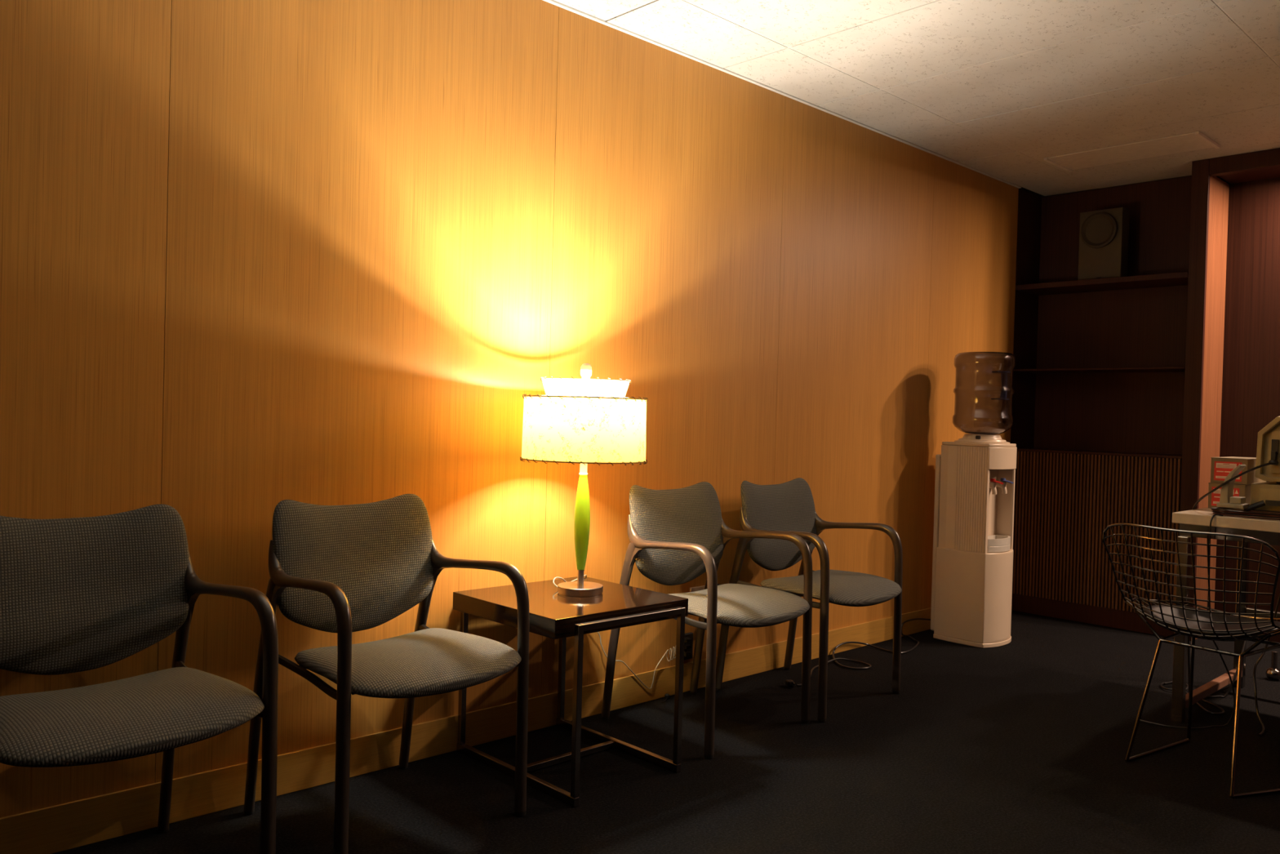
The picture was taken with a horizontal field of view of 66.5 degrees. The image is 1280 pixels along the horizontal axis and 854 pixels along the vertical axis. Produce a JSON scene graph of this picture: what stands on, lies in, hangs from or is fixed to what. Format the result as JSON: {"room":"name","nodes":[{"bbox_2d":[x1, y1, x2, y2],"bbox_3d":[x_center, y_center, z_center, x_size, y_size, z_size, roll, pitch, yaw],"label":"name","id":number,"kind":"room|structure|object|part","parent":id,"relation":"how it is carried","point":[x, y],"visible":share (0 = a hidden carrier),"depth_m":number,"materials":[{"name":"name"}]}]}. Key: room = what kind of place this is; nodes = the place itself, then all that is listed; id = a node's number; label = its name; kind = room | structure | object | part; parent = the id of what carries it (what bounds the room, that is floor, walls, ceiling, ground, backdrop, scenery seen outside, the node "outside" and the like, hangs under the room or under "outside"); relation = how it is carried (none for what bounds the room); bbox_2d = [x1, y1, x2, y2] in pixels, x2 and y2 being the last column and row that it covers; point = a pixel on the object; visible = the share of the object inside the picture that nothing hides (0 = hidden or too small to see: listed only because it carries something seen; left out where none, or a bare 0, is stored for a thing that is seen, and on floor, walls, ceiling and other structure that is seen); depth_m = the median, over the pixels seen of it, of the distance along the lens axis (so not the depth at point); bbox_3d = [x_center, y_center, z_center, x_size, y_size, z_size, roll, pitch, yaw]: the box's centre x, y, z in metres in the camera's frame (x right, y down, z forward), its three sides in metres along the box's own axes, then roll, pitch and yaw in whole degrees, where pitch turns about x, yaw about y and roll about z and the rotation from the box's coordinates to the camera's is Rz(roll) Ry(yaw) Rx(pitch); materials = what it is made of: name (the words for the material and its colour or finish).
{"room":"waiting room","nodes":[
{"label":"waiting room","id":0,"kind":"room"},
{"bbox_2d":[0,0,1018,817],"bbox_3d":[-0.653,-0.226,2.982,7.572,2.454,0.100,1,1,-44],"label":"wall","id":1,"kind":"structure","parent":0,"point":[255,255],"depth_m":2.95,"materials":[{"name":"brown wood"}]},
{"bbox_3d":[-1.616,-0.225,2.000,1.208,2.424,0.012,1,1,-44],"label":"veneer panel","id":2,"kind":"part","parent":1,"relation":"part of","materials":[{"name":"brown wood"}]},
{"bbox_3d":[-0.742,-0.212,2.836,1.209,2.424,0.012,1,1,-44],"label":"veneer panel","id":3,"kind":"part","parent":1,"relation":"part of","materials":[{"name":"brown wood"}]},
{"bbox_2d":[0,607,931,853],"bbox_3d":[-0.648,0.947,2.957,7.571,0.109,0.009,1,1,-44],"label":"baseboard","id":4,"kind":"structure","parent":1,"relation":"attached to","point":[78,823],"depth_m":2.80,"materials":[{"name":"brown wood"}]},
{"bbox_3d":[0.133,-0.199,3.672,1.209,2.424,0.012,1,1,-44],"label":"veneer panel","id":5,"kind":"part","parent":1,"relation":"part of","materials":[{"name":"brown wood"}]},
{"bbox_2d":[684,631,693,659],"bbox_3d":[0.185,0.839,3.727,0.063,0.100,0.038,1,1,-44],"label":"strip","id":6,"kind":"object","parent":1,"relation":"attached to","point":[688,640],"visible":0.7,"depth_m":3.72,"materials":[{"name":"black plastic"}]},
{"bbox_2d":[689,585,705,591],"bbox_3d":[0.232,0.662,3.784,0.112,0.090,0.012,1,1,-44],"label":"outlet plate","id":7,"kind":"object","parent":1,"relation":"attached to","point":[698,588],"visible":0.09,"depth_m":3.77,"materials":[{"name":"brown plastic"}]},
{"bbox_2d":[542,0,1021,188],"bbox_3d":[-0.581,-1.398,2.924,7.572,0.005,0.016,1,1,-44],"label":"trim","id":8,"kind":"structure","parent":1,"relation":"attached to","point":[552,2],"depth_m":3.90,"materials":[{"name":"paint"}]},
{"bbox_3d":[1.007,-0.186,4.508,1.209,2.424,0.012,1,1,-44],"label":"veneer panel","id":9,"kind":"part","parent":1,"relation":"part of","materials":[{"name":"brown wood"}]},
{"bbox_3d":[1.779,-0.174,5.246,0.924,2.424,0.012,1,1,-44],"label":"veneer panel","id":10,"kind":"part","parent":1,"relation":"part of","materials":[{"name":"brown wood"}]},
{"bbox_2d":[51,609,1279,853],"bbox_3d":[1.128,1.098,1.552,8.200,0.060,4.700,1,1,-44],"label":"floor","id":11,"kind":"structure","parent":0,"point":[1019,746],"depth_m":2.89,"materials":[{"name":"carpet"}]},
{"bbox_2d":[0,503,278,853],"bbox_3d":[-1.124,0.593,2.041,0.578,0.813,0.555,2,1,43],"label":"armchair","id":12,"kind":"object","parent":11,"relation":"on","point":[77,594],"visible":1,"depth_m":2.08,"materials":[{"name":"fabric"},{"name":"dark stained wood"}]},
{"bbox_3d":[-1.250,0.361,2.163,0.098,0.359,0.479,2,1,43],"label":"backrest","id":13,"kind":"part","parent":12,"relation":"part of","materials":[{"name":"fabric"}]},
{"bbox_3d":[-1.064,0.580,1.985,0.415,0.086,0.501,2,1,43],"label":"seat","id":14,"kind":"part","parent":12,"relation":"part of","materials":[{"name":"fabric"}]},
{"bbox_3d":[-1.094,0.672,2.337,0.219,0.633,0.030,2,1,43],"label":"leg","id":15,"kind":"part","parent":12,"relation":"part of","materials":[{"name":"black metal"}]},
{"bbox_3d":[-1.121,0.588,2.038,0.410,0.052,0.513,2,1,43],"label":"seat rail","id":16,"kind":"part","parent":12,"relation":"part of","materials":[{"name":"black fabric"}]},
{"bbox_3d":[-0.934,0.381,2.204,0.414,0.190,0.033,2,1,39],"label":"armrest","id":17,"kind":"part","parent":12,"relation":"part of","materials":[{"name":"black metal"}]},
{"bbox_3d":[-0.793,0.737,2.086,0.037,0.519,0.032,2,1,43],"label":"leg","id":18,"kind":"part","parent":12,"relation":"part of","materials":[{"name":"black metal"}]},
{"bbox_2d":[243,493,529,853],"bbox_3d":[-0.640,0.601,2.507,0.578,0.813,0.555,2,1,42],"label":"armchair","id":19,"kind":"object","parent":11,"relation":"on","point":[344,570],"visible":1,"depth_m":2.51,"materials":[{"name":"fabric"},{"name":"dark stained wood"}]},
{"bbox_3d":[-0.934,0.675,2.454,0.219,0.633,0.030,2,1,42],"label":"leg","id":20,"kind":"part","parent":19,"relation":"part of","materials":[{"name":"black metal"}]},
{"bbox_3d":[-0.786,0.384,2.309,0.033,0.190,0.414,1,1,-44],"label":"armrest","id":21,"kind":"part","parent":19,"relation":"part of","materials":[{"name":"black metal"}]},
{"bbox_3d":[-0.661,0.740,2.172,0.037,0.519,0.032,2,1,42],"label":"leg","id":22,"kind":"part","parent":19,"relation":"part of","materials":[{"name":"black metal"}]},
{"bbox_3d":[-0.769,0.368,2.628,0.098,0.359,0.479,2,1,42],"label":"backrest","id":23,"kind":"part","parent":19,"relation":"part of","materials":[{"name":"fabric"}]},
{"bbox_3d":[-0.637,0.595,2.505,0.410,0.052,0.513,2,1,42],"label":"seat rail","id":24,"kind":"part","parent":19,"relation":"part of","materials":[{"name":"black plastic"}]},
{"bbox_3d":[-0.579,0.587,2.453,0.415,0.086,0.501,2,1,42],"label":"seat","id":25,"kind":"part","parent":19,"relation":"part of","materials":[{"name":"fabric"}]},
{"bbox_3d":[-0.615,0.679,2.805,0.219,0.633,0.030,2,1,42],"label":"leg","id":26,"kind":"part","parent":19,"relation":"part of","materials":[{"name":"black metal"}]},
{"bbox_3d":[-0.453,0.389,2.675,0.414,0.190,0.033,2,1,38],"label":"armrest","id":27,"kind":"part","parent":19,"relation":"part of","materials":[{"name":"brown metal"}]},
{"bbox_3d":[-0.309,0.745,2.559,0.037,0.519,0.032,2,1,42],"label":"leg","id":28,"kind":"part","parent":19,"relation":"part of","materials":[{"name":"black metal"}]},
{"bbox_2d":[453,576,688,807],"bbox_3d":[-0.217,0.760,2.957,0.514,0.504,0.568,1,1,-44],"label":"side table","id":29,"kind":"object","parent":11,"relation":"on","point":[553,615],"visible":0.87,"depth_m":2.88,"materials":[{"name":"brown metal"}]},
{"bbox_3d":[-0.546,0.745,3.017,0.018,0.464,0.018,1,1,-44],"label":"leg","id":30,"kind":"part","parent":29,"relation":"part of","materials":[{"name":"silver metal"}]},
{"bbox_3d":[-0.261,0.750,3.289,0.018,0.464,0.018,1,1,-44],"label":"leg","id":31,"kind":"part","parent":29,"relation":"part of","materials":[{"name":"silver metal"}]},
{"bbox_3d":[-0.169,0.761,2.622,0.018,0.464,0.018,1,1,-44],"label":"leg","id":32,"kind":"part","parent":29,"relation":"part of","materials":[{"name":"silver metal"}]},
{"bbox_2d":[520,363,675,688],"bbox_3d":[-0.042,0.386,3.252,0.943,1.161,0.570,1,1,-44],"label":"table lamp","id":33,"kind":"object","parent":29,"relation":"on","point":[585,420],"depth_m":2.85,"materials":[{"name":"white fabric"}]},
{"bbox_3d":[-0.182,0.460,2.995,0.023,0.048,0.023,1,1,-44],"label":"stem","id":34,"kind":"part","parent":33,"relation":"part of","materials":[{"name":"silver metal"}]},
{"bbox_3d":[-0.170,0.006,2.989,0.379,0.188,0.379,1,1,-44],"label":"lamp shade","id":35,"kind":"part","parent":33,"relation":"part of","materials":[{"name":"fabric"}]},
{"bbox_3d":[-0.166,-0.118,2.987,0.269,0.050,0.269,1,1,-44],"label":"lamp shade","id":36,"kind":"part","parent":33,"relation":"part of","materials":[{"name":"fabric"}]},
{"bbox_3d":[-0.093,0.718,3.402,0.118,0.492,0.797,2,1,33],"label":"lamp cord","id":37,"kind":"part","parent":33,"relation":"part of","materials":[{"name":"white plastic"}]},
{"bbox_3d":[-0.020,0.540,2.755,0.376,0.018,0.018,1,1,-44],"label":"rail","id":38,"kind":"part","parent":29,"relation":"part of","materials":[{"name":"silver metal"}]},
{"bbox_3d":[0.116,0.765,2.894,0.018,0.464,0.018,1,1,-44],"label":"leg","id":39,"kind":"part","parent":29,"relation":"part of","materials":[{"name":"silver metal"}]},
{"bbox_2d":[661,693,669,702],"bbox_3d":[0.089,1.003,3.616,0.020,0.019,0.077,2,1,26],"label":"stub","id":40,"kind":"object","parent":11,"relation":"on","point":[666,695],"visible":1,"depth_m":3.63,"materials":[{"name":"black plastic"}]},
{"bbox_3d":[0.101,1.003,3.642,0.020,0.019,0.020,1,1,-44],"label":"knob","id":41,"kind":"part","parent":40,"relation":"part of","materials":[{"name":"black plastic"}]},
{"bbox_2d":[600,481,813,759],"bbox_3d":[0.249,0.614,3.361,0.578,0.813,0.555,2,1,44],"label":"armchair","id":42,"kind":"object","parent":11,"relation":"on","point":[676,536],"visible":0.97,"depth_m":3.37,"materials":[{"name":"fabric"}]},
{"bbox_3d":[-0.046,0.689,3.315,0.219,0.633,0.030,2,1,44],"label":"leg","id":43,"kind":"part","parent":42,"relation":"part of","materials":[{"name":"black metal"}]},
{"bbox_3d":[0.098,0.397,3.166,0.033,0.190,0.414,1,1,-42],"label":"armrest","id":44,"kind":"part","parent":42,"relation":"part of","materials":[{"name":"brown metal"}]},
{"bbox_3d":[0.124,0.381,3.484,0.098,0.359,0.479,2,1,44],"label":"backrest","id":45,"kind":"part","parent":42,"relation":"part of","materials":[{"name":"fabric"}]},
{"bbox_3d":[0.252,0.608,3.358,0.410,0.052,0.513,2,1,44],"label":"seat rail","id":46,"kind":"part","parent":42,"relation":"part of","materials":[{"name":"grey fabric"}]},
{"bbox_3d":[0.219,0.753,3.026,0.037,0.519,0.032,2,1,44],"label":"leg","id":47,"kind":"part","parent":42,"relation":"part of","materials":[{"name":"black metal"}]},
{"bbox_3d":[0.282,0.693,3.657,0.219,0.633,0.030,2,1,44],"label":"leg","id":48,"kind":"part","parent":42,"relation":"part of","materials":[{"name":"black metal"}]},
{"bbox_3d":[0.309,0.600,3.304,0.415,0.086,0.501,2,1,44],"label":"seat","id":49,"kind":"part","parent":42,"relation":"part of","materials":[{"name":"fabric"}]},
{"bbox_3d":[0.441,0.402,3.523,0.414,0.190,0.033,2,1,40],"label":"armrest","id":50,"kind":"part","parent":42,"relation":"part of","materials":[{"name":"brown metal"}]},
{"bbox_3d":[0.581,0.758,3.403,0.037,0.519,0.032,2,1,44],"label":"leg","id":51,"kind":"part","parent":42,"relation":"part of","materials":[{"name":"black metal"}]},
{"bbox_2d":[785,679,795,687],"bbox_3d":[0.593,1.011,3.846,0.026,0.024,0.048,1,1,-14],"label":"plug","id":52,"kind":"object","parent":11,"relation":"on","point":[788,682],"visible":1,"depth_m":3.84,"materials":[{"name":"black plastic"}]},
{"bbox_2d":[715,477,902,722],"bbox_3d":[0.670,0.620,3.756,0.578,0.813,0.555,2,1,43],"label":"armchair","id":53,"kind":"object","parent":11,"relation":"on","point":[788,506],"visible":0.82,"depth_m":3.75,"materials":[{"name":"fabric"}]},
{"bbox_3d":[0.375,0.695,3.707,0.219,0.633,0.030,2,1,43],"label":"leg","id":54,"kind":"part","parent":53,"relation":"part of","materials":[{"name":"black metal"}]},
{"bbox_3d":[0.673,0.615,3.753,0.410,0.052,0.513,2,1,43],"label":"seat rail","id":55,"kind":"part","parent":53,"relation":"part of","materials":[{"name":"black fabric"}]},
{"bbox_3d":[0.543,0.388,3.878,0.098,0.359,0.479,2,1,43],"label":"backrest","id":56,"kind":"part","parent":53,"relation":"part of","materials":[{"name":"fabric"}]},
{"bbox_3d":[0.521,0.404,3.559,0.033,0.190,0.414,1,1,-43],"label":"armrest","id":57,"kind":"part","parent":53,"relation":"part of","materials":[{"name":"brown metal"}]},
{"bbox_3d":[0.700,0.700,4.052,0.219,0.633,0.030,2,1,43],"label":"leg","id":58,"kind":"part","parent":53,"relation":"part of","materials":[{"name":"black metal"}]},
{"bbox_3d":[0.643,0.759,3.421,0.037,0.519,0.032,2,1,43],"label":"leg","id":59,"kind":"part","parent":53,"relation":"part of","materials":[{"name":"black metal"}]},
{"bbox_3d":[0.730,0.607,3.700,0.415,0.086,0.501,2,1,43],"label":"seat","id":60,"kind":"part","parent":53,"relation":"part of","materials":[{"name":"fabric"}]},
{"bbox_3d":[0.860,0.408,3.920,0.414,0.190,0.033,2,1,39],"label":"armrest","id":61,"kind":"part","parent":53,"relation":"part of","materials":[{"name":"brown metal"}]},
{"bbox_3d":[1.001,0.764,3.801,0.037,0.519,0.032,2,1,43],"label":"leg","id":62,"kind":"part","parent":53,"relation":"part of","materials":[{"name":"black metal"}]},
{"bbox_2d":[796,617,930,686],"bbox_3d":[1.082,0.989,4.426,1.465,0.081,0.242,1,1,-44],"label":"cord","id":63,"kind":"object","parent":11,"relation":"on","point":[834,659],"visible":0.84,"depth_m":4.41,"materials":[{"name":"black plastic"}]},
{"bbox_2d":[930,433,1017,648],"bbox_3d":[1.644,0.537,4.785,0.300,1.005,0.329,1,1,-44],"label":"water cooler","id":64,"kind":"object","parent":11,"relation":"on","point":[971,584],"visible":0.99,"depth_m":4.68,"materials":[{"name":"beige plastic"}]},
{"bbox_3d":[1.538,0.571,4.895,0.236,0.870,0.026,1,1,-44],"label":"panel","id":65,"kind":"part","parent":64,"relation":"part of","materials":[{"name":"beige plastic"}]},
{"bbox_3d":[1.666,0.085,4.769,0.277,0.015,0.289,1,1,-44],"label":"lid","id":66,"kind":"part","parent":64,"relation":"part of","materials":[{"name":"beige plastic"}]},
{"bbox_2d":[952,351,1015,434],"bbox_3d":[1.675,-0.163,4.763,0.284,0.396,0.284,1,1,-44],"label":"water bottle","id":67,"kind":"object","parent":64,"relation":"on","point":[984,391],"visible":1,"depth_m":4.65,"materials":[{"name":"plastic"}]},
{"bbox_2d":[989,478,1003,494],"bbox_3d":[1.684,0.283,4.670,0.030,0.075,0.102,1,1,-44],"label":"tap","id":68,"kind":"object","parent":64,"relation":"on","point":[993,481],"depth_m":4.66,"materials":[{"name":"red plastic"}]},
{"bbox_3d":[1.733,0.809,4.687,0.269,0.410,0.044,1,1,-44],"label":"door","id":69,"kind":"part","parent":64,"relation":"part of","materials":[{"name":"beige plastic"}]},
{"bbox_2d":[986,534,1010,552],"bbox_3d":[1.714,0.564,4.710,0.224,0.064,0.102,1,1,-44],"label":"drip tray","id":70,"kind":"object","parent":64,"relation":"on","point":[995,543],"depth_m":4.65,"materials":[{"name":"grey plastic"}]},
{"bbox_2d":[986,446,1017,469],"bbox_3d":[1.748,0.149,4.682,0.279,0.106,0.055,1,1,-44],"label":"hood","id":71,"kind":"object","parent":64,"relation":"attached to","point":[997,457],"depth_m":4.62,"materials":[{"name":"beige plastic"}]},
{"bbox_2d":[995,477,1013,493],"bbox_3d":[1.760,0.285,4.742,0.030,0.075,0.102,1,1,-44],"label":"tap","id":72,"kind":"object","parent":64,"relation":"on","point":[1003,480],"depth_m":4.73,"materials":[{"name":"blue plastic"}]},
{"bbox_2d":[1010,176,1191,635],"bbox_3d":[2.543,-0.143,5.350,0.319,2.400,0.936,1,1,-44],"label":"bookcase","id":73,"kind":"object","parent":11,"relation":"on","point":[1096,430],"visible":0.75,"depth_m":5.38,"materials":[{"name":"brown wood"}]},
{"bbox_3d":[2.220,-0.156,5.675,0.300,2.400,0.020,1,1,-44],"label":"panel","id":74,"kind":"part","parent":73,"relation":"part of","materials":[{"name":"brown wood"}]},
{"bbox_3d":[2.528,0.142,5.348,0.300,0.012,0.894,1,1,-44],"label":"shelf","id":75,"kind":"part","parent":73,"relation":"part of","materials":[{"name":"brown wood"}]},
{"bbox_3d":[2.540,-0.309,5.342,0.300,0.010,0.894,1,1,-44],"label":"shelf","id":76,"kind":"part","parent":73,"relation":"part of","materials":[{"name":"brown wood"}]},
{"bbox_3d":[2.553,-0.778,5.336,0.300,0.028,0.894,1,1,-44],"label":"shelf","id":77,"kind":"part","parent":73,"relation":"part of","materials":[{"name":"brown wood"}]},
{"bbox_2d":[1077,207,1129,279],"bbox_3d":[2.524,-0.986,5.330,0.126,0.385,0.226,1,1,-44],"label":"speaker","id":78,"kind":"object","parent":73,"relation":"on","point":[1104,234],"visible":0.94,"depth_m":5.28},
{"bbox_3d":[2.651,-0.141,5.455,0.018,2.400,0.897,1,1,-44],"label":"panel","id":79,"kind":"part","parent":73,"relation":"part of","materials":[{"name":"brown wood"}]},
{"bbox_2d":[1180,159,1209,640],"bbox_3d":[2.772,-0.131,4.894,0.024,2.400,0.078,1,1,-44],"label":"trim","id":80,"kind":"structure","parent":73,"relation":"attached to","point":[1200,185],"depth_m":4.88,"materials":[{"name":"brown wood"}]},
{"bbox_2d":[1102,522,1279,798],"bbox_3d":[1.779,0.686,3.043,0.484,0.760,0.521,1,1,-32],"label":"wire chair","id":81,"kind":"object","parent":11,"relation":"on","point":[1196,622],"visible":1,"depth_m":2.98,"materials":[{"name":"silver metal"}]},
{"bbox_3d":[1.598,0.866,3.099,0.117,0.382,0.011,1,1,-10],"label":"leg","id":82,"kind":"part","parent":81,"relation":"part of","materials":[{"name":"silver metal"}]},
{"bbox_3d":[1.749,0.674,3.178,0.237,0.021,0.011,1,1,-38],"label":"rail","id":83,"kind":"part","parent":81,"relation":"part of","materials":[{"name":"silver metal"}]},
{"bbox_3d":[1.851,0.865,3.280,0.011,0.390,0.071,2,1,26],"label":"leg","id":84,"kind":"part","parent":81,"relation":"part of","materials":[{"name":"silver metal"}]},
{"bbox_3d":[1.725,0.681,3.011,0.011,0.011,0.234,1,1,-36],"label":"cross rail","id":85,"kind":"part","parent":81,"relation":"part of","materials":[{"name":"silver metal"}]},
{"bbox_3d":[1.748,0.873,2.863,0.011,0.383,0.149,2,1,36],"label":"leg","id":86,"kind":"part","parent":81,"relation":"part of","materials":[{"name":"silver metal"}]},
{"bbox_3d":[1.894,0.681,2.976,0.232,0.021,0.011,1,1,-30],"label":"rail","id":87,"kind":"part","parent":81,"relation":"part of","materials":[{"name":"silver metal"}]},
{"bbox_3d":[1.918,0.674,3.142,0.011,0.011,0.263,1,1,-35],"label":"cross rail","id":88,"kind":"part","parent":81,"relation":"part of","materials":[{"name":"silver metal"}]},
{"bbox_2d":[1160,640,1246,715],"bbox_3d":[2.209,0.942,3.880,0.277,0.253,0.506,2,1,41],"label":"cord","id":89,"kind":"object","parent":11,"relation":"on","point":[1244,642],"visible":0.61,"depth_m":3.86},
{"bbox_2d":[1171,507,1279,723],"bbox_3d":[2.723,0.712,3.276,0.800,0.754,1.500,1,1,-44],"label":"desk","id":90,"kind":"object","parent":11,"relation":"on","point":[1268,531],"visible":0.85,"depth_m":3.51,"materials":[{"name":"beige laminate"}]},
{"bbox_3d":[1.954,0.729,3.527,0.036,0.671,0.036,1,1,-44],"label":"post","id":91,"kind":"part","parent":90,"relation":"part of","materials":[{"name":"brown wood"}]},
{"bbox_2d":[1139,513,1235,728],"bbox_3d":[1.950,0.683,3.453,0.309,0.760,0.060,2,1,12],"label":"cord","id":92,"kind":"object","parent":90,"relation":"hanging from","point":[1214,515],"visible":0.81,"depth_m":3.44,"materials":[{"name":"black plastic"}]},
{"bbox_2d":[1208,482,1250,510],"bbox_3d":[2.341,0.268,3.834,0.262,0.098,0.127,1,1,-44],"label":"carton","id":93,"kind":"object","parent":90,"relation":"on","point":[1239,490],"visible":0.41,"depth_m":3.75,"materials":[{"name":"brown cardboard"}]},
{"bbox_2d":[1211,486,1239,506],"bbox_3d":[2.245,0.269,3.747,0.001,0.073,0.094,1,1,-44],"label":"print","id":94,"kind":"object","parent":93,"relation":"attached to","point":[1215,495],"depth_m":3.77},
{"bbox_2d":[1210,456,1266,484],"bbox_3d":[2.352,0.169,3.835,0.262,0.098,0.127,1,1,-44],"label":"carton","id":95,"kind":"object","parent":93,"relation":"on","point":[1220,467],"visible":0.65,"depth_m":3.75,"materials":[{"name":"cardboard"}]},
{"bbox_2d":[1213,461,1242,481],"bbox_3d":[2.255,0.170,3.747,0.001,0.073,0.094,1,1,-44],"label":"print","id":96,"kind":"object","parent":95,"relation":"attached to","point":[1221,468],"depth_m":3.76},
{"bbox_2d":[1216,464,1250,509],"bbox_3d":[2.146,0.212,3.527,0.090,0.157,0.086,1,1,-44],"label":"stand","id":97,"kind":"object","parent":90,"relation":"on","point":[1227,500],"visible":0.96,"depth_m":3.51,"materials":[{"name":"beige plastic"}]},
{"bbox_3d":[2.485,0.737,4.035,0.035,0.671,0.036,1,1,-44],"label":"post","id":98,"kind":"part","parent":90,"relation":"part of","materials":[{"name":"brown wood"}]},
{"bbox_2d":[1210,506,1279,519],"bbox_3d":[2.169,0.305,3.436,0.160,0.021,0.291,1,1,-44],"label":"keyboard","id":99,"kind":"object","parent":90,"relation":"on","point":[1255,514],"visible":0.99,"depth_m":3.43,"materials":[{"name":"black plastic"}]},
{"bbox_2d":[1244,481,1279,512],"bbox_3d":[2.426,0.266,3.508,0.379,0.113,0.361,1,1,-44],"label":"case","id":100,"kind":"object","parent":90,"relation":"on","point":[1265,495],"visible":0.91,"depth_m":3.49,"materials":[{"name":"beige plastic"}]},
{"bbox_2d":[1255,416,1279,484],"bbox_3d":[2.470,0.073,3.507,0.402,0.274,0.410,1,1,-44],"label":"monitor","id":101,"kind":"object","parent":100,"relation":"on","point":[1268,451],"visible":1,"depth_m":3.50,"materials":[{"name":"beige plastic"}]},
{"bbox_2d":[1186,462,1271,692],"bbox_3d":[2.129,0.593,3.659,0.154,0.951,0.411,1,1,-9],"label":"cord","id":102,"kind":"object","parent":101,"relation":"attached to","point":[1199,500],"visible":0.56,"depth_m":3.56,"materials":[{"name":"black plastic"}]},
{"bbox_3d":[2.345,0.092,3.402,0.010,0.150,0.250,1,1,-44],"label":"socket panel","id":103,"kind":"part","parent":101,"relation":"part of","materials":[{"name":"beige plastic"}]},
{"bbox_2d":[1253,594,1279,736],"bbox_3d":[2.339,0.744,3.620,0.074,0.661,0.605,2,1,43],"label":"hanging cord","id":104,"kind":"object","parent":90,"relation":"hanging from","point":[1278,600],"visible":0.89,"depth_m":3.54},
{"bbox_2d":[1265,650,1279,679],"bbox_3d":[2.706,1.017,4.167,0.062,0.120,0.062,1,1,-44],"label":"ball foot","id":105,"kind":"object","parent":11,"relation":"on","point":[1273,673],"visible":1,"depth_m":4.16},
{"bbox_3d":[2.707,0.992,4.166,0.023,0.071,0.023,1,1,-44],"label":"stem","id":106,"kind":"part","parent":105,"relation":"part of","materials":[{"name":"silver metal"}]},
{"bbox_2d":[553,0,1279,197],"bbox_3d":[1.196,-1.374,1.521,8.200,0.082,4.700,1,1,-44],"label":"ceiling","id":107,"kind":"structure","parent":0,"point":[997,88],"depth_m":3.67,"materials":[{"name":"tile"}]},
{"bbox_2d":[1044,131,1220,172],"bbox_3d":[2.385,-1.334,4.762,0.310,0.014,0.708,1,1,-44],"label":"ceiling light","id":108,"kind":"object","parent":107,"relation":"attached to","point":[1196,140],"visible":1,"depth_m":4.74,"materials":[{"name":"paint"}]},
{"bbox_2d":[1208,147,1279,176],"bbox_3d":[4.092,-1.238,3.550,0.050,0.080,3.625,1,1,-44],"label":"trim","id":109,"kind":"structure","parent":107,"relation":"attached to","point":[1270,158],"depth_m":4.73,"materials":[{"name":"brown wood"}]},
{"bbox_2d":[1214,177,1279,642],"bbox_3d":[4.298,-0.077,3.824,0.060,2.404,3.670,1,1,-44],"label":"wall","id":110,"kind":"structure","parent":0,"point":[1251,379],"depth_m":5.01,"materials":[{"name":"brown wood"}]},
{"bbox_2d":[1195,175,1229,639],"bbox_3d":[2.904,-0.097,5.005,0.320,2.338,0.045,1,1,-44],"label":"column","id":111,"kind":"structure","parent":110,"relation":"attached to","point":[1219,188],"depth_m":4.98,"materials":[{"name":"brown wood"}]},
{"bbox_2d":[1217,167,1279,183],"bbox_3d":[4.218,-1.245,3.668,0.294,0.061,3.623,1,1,-44],"label":"trim","id":112,"kind":"structure","parent":110,"relation":"attached to","point":[1270,173],"depth_m":4.91,"materials":[{"name":"brown wood"}]}
]}

